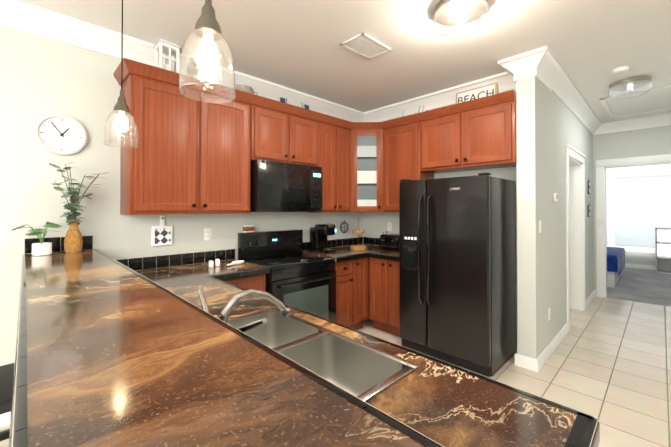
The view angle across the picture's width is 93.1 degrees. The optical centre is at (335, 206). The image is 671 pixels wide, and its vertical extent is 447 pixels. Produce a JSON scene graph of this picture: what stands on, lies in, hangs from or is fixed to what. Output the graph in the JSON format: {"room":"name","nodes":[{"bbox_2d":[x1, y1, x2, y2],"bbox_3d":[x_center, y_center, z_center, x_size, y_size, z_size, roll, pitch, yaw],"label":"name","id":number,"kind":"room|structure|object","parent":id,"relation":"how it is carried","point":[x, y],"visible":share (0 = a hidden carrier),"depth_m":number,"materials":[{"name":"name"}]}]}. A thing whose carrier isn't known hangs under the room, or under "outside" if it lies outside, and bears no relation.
{"room":"kitchen","nodes":[
{"label":"kitchen","id":0,"kind":"room"},
{"bbox_2d":[0,25,362,419],"bbox_3d":[-1.018,0.060,3.365,10.170,2.800,0.140,0,-1,-44],"label":"wall","id":1,"kind":"structure","parent":0,"point":[41,77],"depth_m":2.35,"materials":[{"name":"grey paint"}]},
{"bbox_2d":[34,114,86,154],"bbox_3d":[-1.982,-0.518,2.303,0.290,0.290,0.036,0,-1,-44],"label":"wall clock","id":2,"kind":"object","parent":1,"relation":"attached to","point":[59,134],"visible":1,"depth_m":2.30,"materials":[{"name":"white plastic"}]},
{"bbox_2d":[151,216,172,246],"bbox_3d":[-1.507,0.213,2.770,0.170,0.265,0.022,0,-1,-44],"label":"plaque","id":3,"kind":"object","parent":1,"relation":"attached to","point":[162,234],"visible":1,"depth_m":2.76,"materials":[{"name":"white ceramic"}]},
{"bbox_2d":[0,0,363,121],"bbox_3d":[-2.062,-1.274,2.177,7.000,0.149,0.118,0,-1,-44],"label":"crown molding","id":4,"kind":"structure","parent":1,"relation":"attached to","point":[14,14],"depth_m":2.50,"materials":[{"name":"white wood"}]},
{"bbox_2d":[117,59,252,214],"bbox_3d":[-1.265,-0.494,2.785,0.980,1.120,0.347,0,-1,-44],"label":"upper cabinet","id":5,"kind":"object","parent":1,"relation":"attached to","point":[192,156],"depth_m":2.57,"materials":[{"name":"brown wood"}]},
{"bbox_2d":[152,39,181,72],"bbox_3d":[-1.405,-1.254,2.648,0.180,0.394,0.180,0,-1,-44],"label":"lantern","id":6,"kind":"object","parent":5,"relation":"on","point":[164,47],"visible":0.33,"depth_m":2.63,"materials":[{"name":"white wood"}]},
{"bbox_2d":[186,57,198,77],"bbox_3d":[-1.248,-1.179,2.773,0.100,0.245,0.100,0,-1,-44],"label":"decorative bottle","id":7,"kind":"object","parent":5,"relation":"on","point":[194,68],"depth_m":2.74,"materials":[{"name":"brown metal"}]},
{"bbox_2d":[25,235,364,269],"bbox_3d":[-0.866,0.385,3.406,3.528,0.309,0.005,0,-1,-44],"label":"backsplash","id":8,"kind":"structure","parent":1,"relation":"attached to","point":[57,243],"depth_m":2.84,"materials":[{"name":"black tile"}]},
{"bbox_2d":[204,228,211,239],"bbox_3d":[-1.226,0.268,3.053,0.072,0.116,0.008,0,-1,-44],"label":"electrical outlet","id":9,"kind":"object","parent":1,"relation":"attached to","point":[207,233],"visible":1,"depth_m":3.05,"materials":[{"name":"white plastic"}]},
{"bbox_2d":[253,94,320,166],"bbox_3d":[-0.606,-0.747,3.429,0.840,0.605,0.347,0,-1,-44],"label":"upper cabinet","id":10,"kind":"object","parent":1,"relation":"attached to","point":[282,132],"depth_m":3.27,"materials":[{"name":"brown wood"}]},
{"bbox_2d":[235,85,257,94],"bbox_3d":[-0.879,-1.103,3.132,0.281,0.101,0.210,0,-1,-44],"label":"wicker basket","id":11,"kind":"object","parent":10,"relation":"on","point":[246,88],"visible":0.27,"depth_m":3.02,"materials":[{"name":"beige wicker"}]},
{"bbox_2d":[250,159,321,211],"bbox_3d":[-0.561,-0.190,3.385,0.820,0.504,0.459,0,-1,-44],"label":"over-the-range microwave","id":12,"kind":"object","parent":10,"relation":"attached to","point":[275,186],"visible":0.98,"depth_m":3.18,"materials":[{"name":"black metal"}]},
{"bbox_2d":[303,113,356,212],"bbox_3d":[-0.071,-0.485,3.916,0.599,1.120,0.395,0,-1,-44],"label":"upper cabinet","id":13,"kind":"object","parent":1,"relation":"attached to","point":[338,136],"depth_m":3.81,"materials":[{"name":"brown wood"}]},
{"bbox_2d":[280,97,308,109],"bbox_3d":[-0.477,-1.199,3.730,0.420,0.301,0.056,0,-1,-44],"label":"decorative sign","id":14,"kind":"object","parent":13,"relation":"on","point":[283,101],"visible":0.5,"depth_m":3.65,"materials":[{"name":"blue"}]},
{"bbox_2d":[340,220,347,232],"bbox_3d":[0.122,0.276,4.364,0.160,0.185,0.009,0,-1,-44],"label":"trivet","id":15,"kind":"object","parent":1,"relation":"attached to","point":[344,227],"visible":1,"depth_m":4.36,"materials":[{"name":"black"}]},
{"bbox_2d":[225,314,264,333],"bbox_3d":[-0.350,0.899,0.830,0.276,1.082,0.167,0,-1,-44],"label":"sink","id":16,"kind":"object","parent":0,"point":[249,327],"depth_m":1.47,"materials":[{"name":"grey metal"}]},
{"bbox_2d":[121,262,452,446],"bbox_3d":[-0.796,0.420,1.362,0.018,0.199,3.028,0,-1,-44],"label":"backsplash","id":17,"kind":"structure","parent":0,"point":[122,263],"depth_m":0.91,"materials":[{"name":"black tile"}]},
{"bbox_2d":[0,296,670,446],"bbox_3d":[1.622,1.463,0.689,10.230,0.050,7.640,0,-1,-44],"label":"floor","id":18,"kind":"structure","parent":0,"point":[607,365],"depth_m":2.80,"materials":[{"name":"beige tile"}]},
{"bbox_2d":[0,363,14,440],"bbox_3d":[-1.366,0.913,1.244,0.468,1.060,0.448,0,-1,-44],"label":"bar stool","id":19,"kind":"object","parent":18,"relation":"on","point":[6,379],"depth_m":1.26,"materials":[{"name":"black"}]},
{"bbox_2d":[221,274,268,297],"bbox_3d":[-1.018,1.019,2.830,0.555,0.875,0.609,0,-1,-44],"label":"base cabinet","id":20,"kind":"object","parent":18,"relation":"on","point":[255,282],"depth_m":2.68,"materials":[{"name":"brown wood"}]},
{"bbox_2d":[189,258,268,277],"bbox_3d":[-0.999,0.557,2.836,0.535,0.042,0.633,0,-1,-44],"label":"countertop","id":21,"kind":"structure","parent":20,"relation":"on","point":[222,271],"depth_m":2.73,"materials":[{"name":"brown stone"}]},
{"bbox_2d":[208,259,219,266],"bbox_3d":[-1.081,0.503,2.835,0.046,0.062,0.112,0,-1,33],"label":"salt shaker","id":22,"kind":"object","parent":21,"relation":"on","point":[211,263],"visible":1,"depth_m":2.81,"materials":[{"name":"white ceramic"}]},
{"bbox_2d":[227,260,244,265],"bbox_3d":[-0.923,0.524,2.926,0.200,0.022,0.126,0,-1,-44],"label":"spoon rest","id":23,"kind":"object","parent":21,"relation":"on","point":[239,262],"visible":1,"depth_m":2.92,"materials":[{"name":"white ceramic"}]},
{"bbox_2d":[238,229,335,321],"bbox_3d":[-0.477,0.865,3.269,0.796,1.190,0.692,0,-1,-44],"label":"stove","id":24,"kind":"object","parent":18,"relation":"on","point":[297,277],"visible":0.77,"depth_m":3.21,"materials":[{"name":"black metal"}]},
{"bbox_2d":[243,225,253,232],"bbox_3d":[-0.902,0.233,3.294,0.103,0.070,0.053,0,-1,-44],"label":"box","id":25,"kind":"object","parent":24,"relation":"on","point":[248,228],"visible":0.96,"depth_m":3.27,"materials":[{"name":"white"}]},
{"bbox_2d":[297,258,368,333],"bbox_3d":[-0.024,1.026,3.799,0.570,0.875,0.609,0,-1,-44],"label":"base cabinet","id":26,"kind":"object","parent":18,"relation":"on","point":[352,275],"depth_m":3.61,"materials":[{"name":"brown wood"}]},
{"bbox_2d":[303,242,392,261],"bbox_3d":[0.202,0.567,4.006,1.178,0.042,0.633,0,-1,-44],"label":"countertop","id":27,"kind":"structure","parent":26,"relation":"on","point":[342,252],"depth_m":3.74,"materials":[{"name":"brown stone"}]},
{"bbox_2d":[309,224,335,252],"bbox_3d":[-0.152,0.373,3.813,0.190,0.338,0.293,0,-1,-44],"label":"coffee maker","id":28,"kind":"object","parent":27,"relation":"on","point":[320,234],"visible":1,"depth_m":3.76,"materials":[{"name":"black plastic"}]},
{"bbox_2d":[350,218,366,249],"bbox_3d":[0.296,0.342,4.085,0.210,0.406,0.210,0,-1,-44],"label":"tiered stand","id":29,"kind":"object","parent":27,"relation":"on","point":[358,246],"visible":1,"depth_m":4.04,"materials":[{"name":"brown wood"}]},
{"bbox_2d":[380,233,398,250],"bbox_3d":[0.744,0.448,4.004,0.290,0.192,0.300,0,-1,-44],"label":"toaster","id":30,"kind":"object","parent":27,"relation":"on","point":[389,241],"visible":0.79,"depth_m":3.92,"materials":[{"name":"black metal"}]},
{"bbox_2d":[369,250,398,261],"bbox_3d":[0.775,0.565,3.809,0.633,0.042,0.450,0,-1,-44],"label":"countertop","id":31,"kind":"structure","parent":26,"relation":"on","point":[372,253],"depth_m":3.66,"materials":[{"name":"brown stone"}]},
{"bbox_2d":[369,258,384,330],"bbox_3d":[0.708,1.027,3.891,0.609,0.875,0.285,0,-1,-44],"label":"base cabinet","id":32,"kind":"object","parent":18,"relation":"on","point":[376,265],"depth_m":3.70,"materials":[{"name":"brown wood"}]},
{"bbox_2d":[385,258,399,336],"bbox_3d":[0.874,1.026,3.721,0.609,0.875,0.190,0,-1,-44],"label":"base cabinet","id":33,"kind":"object","parent":18,"relation":"on","point":[392,309],"depth_m":3.54,"materials":[{"name":"brown wood"}]},
{"bbox_2d":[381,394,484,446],"bbox_3d":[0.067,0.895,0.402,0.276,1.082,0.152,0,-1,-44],"label":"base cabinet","id":34,"kind":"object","parent":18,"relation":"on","point":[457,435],"depth_m":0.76,"materials":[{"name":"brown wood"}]},
{"bbox_2d":[17,250,448,446],"bbox_3d":[-0.934,0.339,1.228,0.390,0.040,3.028,0,-1,-44],"label":"countertop","id":35,"kind":"structure","parent":34,"relation":"on","point":[111,357],"depth_m":0.58,"materials":[{"name":"brown stone"}]},
{"bbox_2d":[12,221,62,255],"bbox_3d":[-1.975,0.213,2.112,0.263,0.222,0.347,0,-1,-44],"label":"potted plant","id":36,"kind":"object","parent":35,"relation":"on","point":[41,248],"visible":1,"depth_m":2.10,"materials":[{"name":"white ceramic"}]},
{"bbox_2d":[48,162,107,252],"bbox_3d":[-1.827,0.006,2.246,0.379,0.639,0.234,0,-1,-44],"label":"wicker vase","id":37,"kind":"object","parent":35,"relation":"on","point":[73,241],"visible":1,"depth_m":2.23,"materials":[{"name":"brown wicker"}]},
{"bbox_2d":[153,266,599,446],"bbox_3d":[-0.606,0.549,1.610,0.615,0.047,2.937,0,-1,-44],"label":"countertop","id":38,"kind":"structure","parent":34,"relation":"on","point":[508,415],"depth_m":0.87,"materials":[{"name":"brown stone"}]},
{"bbox_2d":[198,289,290,332],"bbox_3d":[-0.275,0.397,1.083,0.297,0.236,0.448,0,-1,-44],"label":"faucet","id":39,"kind":"object","parent":38,"relation":"on","point":[225,312],"depth_m":1.06,"materials":[{"name":"silver metal"}]},
{"bbox_2d":[227,308,418,401],"bbox_3d":[-0.204,0.611,1.150,0.510,0.192,0.840,0,-1,-44],"label":"sink","id":40,"kind":"object","parent":38,"relation":"in","point":[368,372],"depth_m":1.23,"materials":[{"name":"silver metal"}]},
{"bbox_2d":[399,173,515,376],"bbox_3d":[1.197,0.589,3.198,0.785,1.740,0.895,0,-1,-44],"label":"fridge","id":41,"kind":"object","parent":18,"relation":"on","point":[457,270],"visible":1,"depth_m":2.91,"materials":[{"name":"black painted metal"},{"name":"black plastic"}]},
{"bbox_2d":[19,0,670,123],"bbox_3d":[3.022,-1.390,2.077,14.140,0.080,7.640,0,-1,-44],"label":"ceiling","id":42,"kind":"structure","parent":0,"point":[591,45],"depth_m":2.56,"materials":[{"name":"white paint"}]},
{"bbox_2d":[104,0,138,148],"bbox_3d":[-1.238,-0.851,1.844,0.169,1.001,0.169,0,-1,-44],"label":"pendant light","id":43,"kind":"object","parent":42,"relation":"hanging from","point":[122,110],"visible":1,"depth_m":1.83,"materials":[{"name":"clear glass"}]},
{"bbox_2d":[179,0,235,102],"bbox_3d":[-0.407,-0.858,1.020,0.169,1.001,0.169,0,-1,-44],"label":"pendant light","id":44,"kind":"object","parent":42,"relation":"hanging from","point":[207,30],"visible":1,"depth_m":1.00,"materials":[{"name":"clear glass"}]},
{"bbox_2d":[340,32,391,59],"bbox_3d":[0.261,-1.338,2.674,0.380,0.012,0.250,0,-1,-44],"label":"ceiling vent","id":45,"kind":"object","parent":42,"relation":"in","point":[364,45],"visible":0.96,"depth_m":2.65,"materials":[{"name":"white metal"}]},
{"bbox_2d":[433,0,489,36],"bbox_3d":[0.844,-1.271,2.146,0.360,0.155,0.360,0,-1,-44],"label":"ceiling light","id":46,"kind":"object","parent":42,"relation":"attached to","point":[453,13],"visible":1,"depth_m":2.12,"materials":[{"name":"white glass"}]},
{"bbox_2d":[612,66,629,74],"bbox_3d":[2.787,-1.321,3.105,0.130,0.039,0.130,0,-1,-44],"label":"smoke detector","id":47,"kind":"object","parent":42,"relation":"attached to","point":[620,70],"visible":1,"depth_m":3.07,"materials":[{"name":"white plastic"}]},
{"bbox_2d":[608,76,652,98],"bbox_3d":[3.173,-1.261,3.425,0.360,0.155,0.360,0,-1,-44],"label":"ceiling light","id":48,"kind":"object","parent":42,"relation":"attached to","point":[629,85],"visible":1,"depth_m":3.37,"materials":[{"name":"glass"}]},
{"bbox_2d":[599,85,670,118],"bbox_3d":[3.966,-1.327,4.087,1.200,0.011,0.760,0,-1,-44],"label":"trim","id":49,"kind":"structure","parent":42,"relation":"attached to","point":[607,108],"depth_m":4.29,"materials":[{"name":"white"}]},
{"bbox_2d":[363,88,516,351],"bbox_3d":[1.193,0.065,3.941,0.140,2.800,2.120,0,-1,-44],"label":"wall","id":50,"kind":"structure","parent":0,"point":[374,224],"depth_m":4.21,"materials":[{"name":"grey paint"}]},
{"bbox_2d":[357,122,380,211],"bbox_3d":[0.397,-0.483,4.223,0.608,1.120,0.608,0,-1,-44],"label":"upper cabinet","id":51,"kind":"object","parent":50,"relation":"attached to","point":[368,133],"depth_m":3.98,"materials":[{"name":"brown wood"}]},
{"bbox_2d":[365,238,379,245],"bbox_3d":[0.782,0.494,4.252,0.005,0.105,1.073,0,-1,-44],"label":"backsplash","id":52,"kind":"structure","parent":50,"relation":"attached to","point":[368,241],"depth_m":4.49,"materials":[{"name":"black tile"}]},
{"bbox_2d":[387,223,391,230],"bbox_3d":[0.733,0.278,4.301,0.008,0.116,0.072,0,-1,-44],"label":"electrical outlet","id":53,"kind":"object","parent":50,"relation":"attached to","point":[389,226],"visible":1,"depth_m":4.30,"materials":[{"name":"white plastic"}]},
{"bbox_2d":[381,113,433,211],"bbox_3d":[0.850,-0.485,3.911,0.395,1.120,0.579,0,-1,-44],"label":"upper cabinet","id":54,"kind":"object","parent":50,"relation":"attached to","point":[400,137],"depth_m":3.80,"materials":[{"name":"brown wood"}]},
{"bbox_2d":[399,105,431,117],"bbox_3d":[0.979,-1.135,3.926,0.028,0.176,0.483,0,-1,-44],"label":"decor","id":55,"kind":"object","parent":54,"relation":"on","point":[410,113],"visible":0.42,"depth_m":3.89,"materials":[{"name":"white"}]},
{"bbox_2d":[364,75,527,121],"bbox_3d":[1.138,-1.243,3.815,0.130,0.184,2.000,0,-1,-44],"label":"crown molding","id":56,"kind":"structure","parent":50,"relation":"attached to","point":[447,96],"depth_m":3.85,"materials":[{"name":"white"}]},
{"bbox_2d":[421,90,516,173],"bbox_3d":[1.414,-0.725,3.369,0.347,0.650,0.978,0,-1,-44],"label":"upper cabinet","id":57,"kind":"object","parent":50,"relation":"attached to","point":[480,133],"depth_m":3.20,"materials":[{"name":"brown wood"}]},
{"bbox_2d":[456,82,497,103],"bbox_3d":[1.509,-1.166,3.422,0.043,0.230,0.440,0,-1,-44],"label":"decor","id":58,"kind":"object","parent":57,"relation":"on","point":[478,92],"visible":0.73,"depth_m":3.40,"materials":[{"name":"beige wood"}]},
{"bbox_2d":[516,76,593,358],"bbox_3d":[3.012,0.067,4.130,3.610,2.800,0.150,0,-1,-44],"label":"wall","id":59,"kind":"structure","parent":0,"point":[549,125],"depth_m":3.01,"materials":[{"name":"grey paint"}]},
{"bbox_2d":[496,56,523,90],"bbox_3d":[1.649,-1.250,2.991,0.288,0.184,0.128,0,-1,-44],"label":"crown molding","id":60,"kind":"structure","parent":59,"relation":"attached to","point":[514,67],"depth_m":2.93,"materials":[{"name":"white wood"}]},
{"bbox_2d":[554,193,557,201],"bbox_3d":[2.298,-0.090,3.310,0.100,0.090,0.024,0,-1,-44],"label":"thermostat","id":61,"kind":"object","parent":59,"relation":"attached to","point":[555,197],"visible":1,"depth_m":3.28,"materials":[{"name":"white plastic"}]},
{"bbox_2d":[524,46,603,134],"bbox_3d":[3.007,-1.242,3.962,3.588,0.184,0.138,0,-1,-44],"label":"crown molding","id":62,"kind":"structure","parent":59,"relation":"attached to","point":[542,65],"depth_m":3.22,"materials":[{"name":"white wood"}]},
{"bbox_2d":[565,144,585,331],"bbox_3d":[3.084,0.369,4.176,1.230,2.195,0.180,0,-1,-44],"label":"door frame","id":63,"kind":"structure","parent":59,"relation":"attached to","point":[575,239],"depth_m":4.50,"materials":[{"name":"white wood"}]},
{"bbox_2d":[593,125,670,295],"bbox_3d":[4.817,0.072,4.765,0.140,2.800,6.000,0,-1,-44],"label":"wall","id":64,"kind":"structure","parent":0,"point":[641,142],"depth_m":4.94,"materials":[{"name":"grey paint"}]},
{"bbox_2d":[596,154,670,297],"bbox_3d":[4.775,0.357,4.792,0.158,2.230,1.300,0,-1,-44],"label":"door frame","id":65,"kind":"structure","parent":64,"relation":"attached to","point":[601,247],"depth_m":5.14,"materials":[{"name":"white"}]},
{"bbox_2d":[604,113,670,133],"bbox_3d":[4.689,-1.254,4.722,0.118,0.149,1.100,0,-1,-44],"label":"crown molding","id":66,"kind":"structure","parent":64,"relation":"attached to","point":[664,119],"depth_m":4.82,"materials":[{"name":"white"}]},
{"bbox_2d":[614,245,655,265],"bbox_3d":[7.559,0.094,7.439,0.140,2.800,6.280,0,-1,-44],"label":"wall","id":67,"kind":"structure","parent":0,"point":[642,258],"depth_m":7.59,"materials":[{"name":"grey paint"}]},
{"bbox_2d":[606,164,670,252],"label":"window","id":68,"kind":"structure","parent":67,"relation":"in","point":[610,176],"depth_m":7.84,"materials":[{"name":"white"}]},
{"bbox_2d":[615,214,648,246],"bbox_3d":[7.205,0.576,7.736,0.037,0.758,0.587,0,-1,-44],"label":"window blinds","id":69,"kind":"object","parent":68,"relation":"attached to","point":[625,214],"depth_m":7.79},
{"bbox_2d":[607,267,670,306],"bbox_3d":[6.160,1.506,6.161,3.910,0.054,6.140,0,-1,-44],"label":"floor carpet","id":70,"kind":"object","parent":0,"point":[644,285],"visible":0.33,"depth_m":5.78,"materials":[{"name":"grey carpet"}]},
{"bbox_2d":[607,247,624,287],"bbox_3d":[4.867,0.916,7.049,1.690,1.150,2.210,0,-1,-44],"label":"bed","id":71,"kind":"object","parent":70,"relation":"on","point":[615,261],"visible":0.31,"depth_m":5.80,"materials":[{"name":"white"}]},
{"bbox_2d":[655,228,670,273],"bbox_3d":[7.497,0.991,7.022,0.380,1.000,0.600,0,-1,-44],"label":"bookcase","id":72,"kind":"object","parent":70,"relation":"on","point":[663,249],"visible":0.92,"depth_m":7.24,"materials":[{"name":"white"}]},
{"bbox_3d":[1.599,0.037,0.581,10.310,2.800,7.780,0,-1,-44],"label":"wall","id":73,"kind":"structure","parent":0,"visible":0},
{"bbox_2d":[0,411,10,426],"bbox_3d":[-3.387,1.388,0.935,3.400,0.105,0.014,0,-1,-44],"label":"baseboard","id":74,"kind":"structure","parent":73,"relation":"attached to","point":[4,418],"depth_m":2.10,"materials":[{"name":"white"}]},
{"bbox_2d":[534,323,567,371],"bbox_3d":[2.238,1.407,3.249,1.314,0.105,0.014,0,-1,-44],"label":"baseboard","id":75,"kind":"structure","parent":73,"relation":"attached to","point":[539,362],"depth_m":3.11,"materials":[{"name":"white wood"}]},
{"bbox_2d":[586,290,595,307],"bbox_3d":[3.913,1.420,4.879,0.980,0.105,0.020,0,-1,-44],"label":"baseboard","id":76,"kind":"structure","parent":73,"relation":"attached to","point":[593,294],"depth_m":4.87,"materials":[{"name":"white"}]},
{"bbox_2d":[625,263,655,269],"bbox_3d":[7.504,1.441,7.374,0.014,0.105,6.000,0,-1,-44],"label":"baseboard","id":77,"kind":"structure","parent":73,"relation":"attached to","point":[639,266],"depth_m":7.59,"materials":[{"name":"white wood"}]}
]}

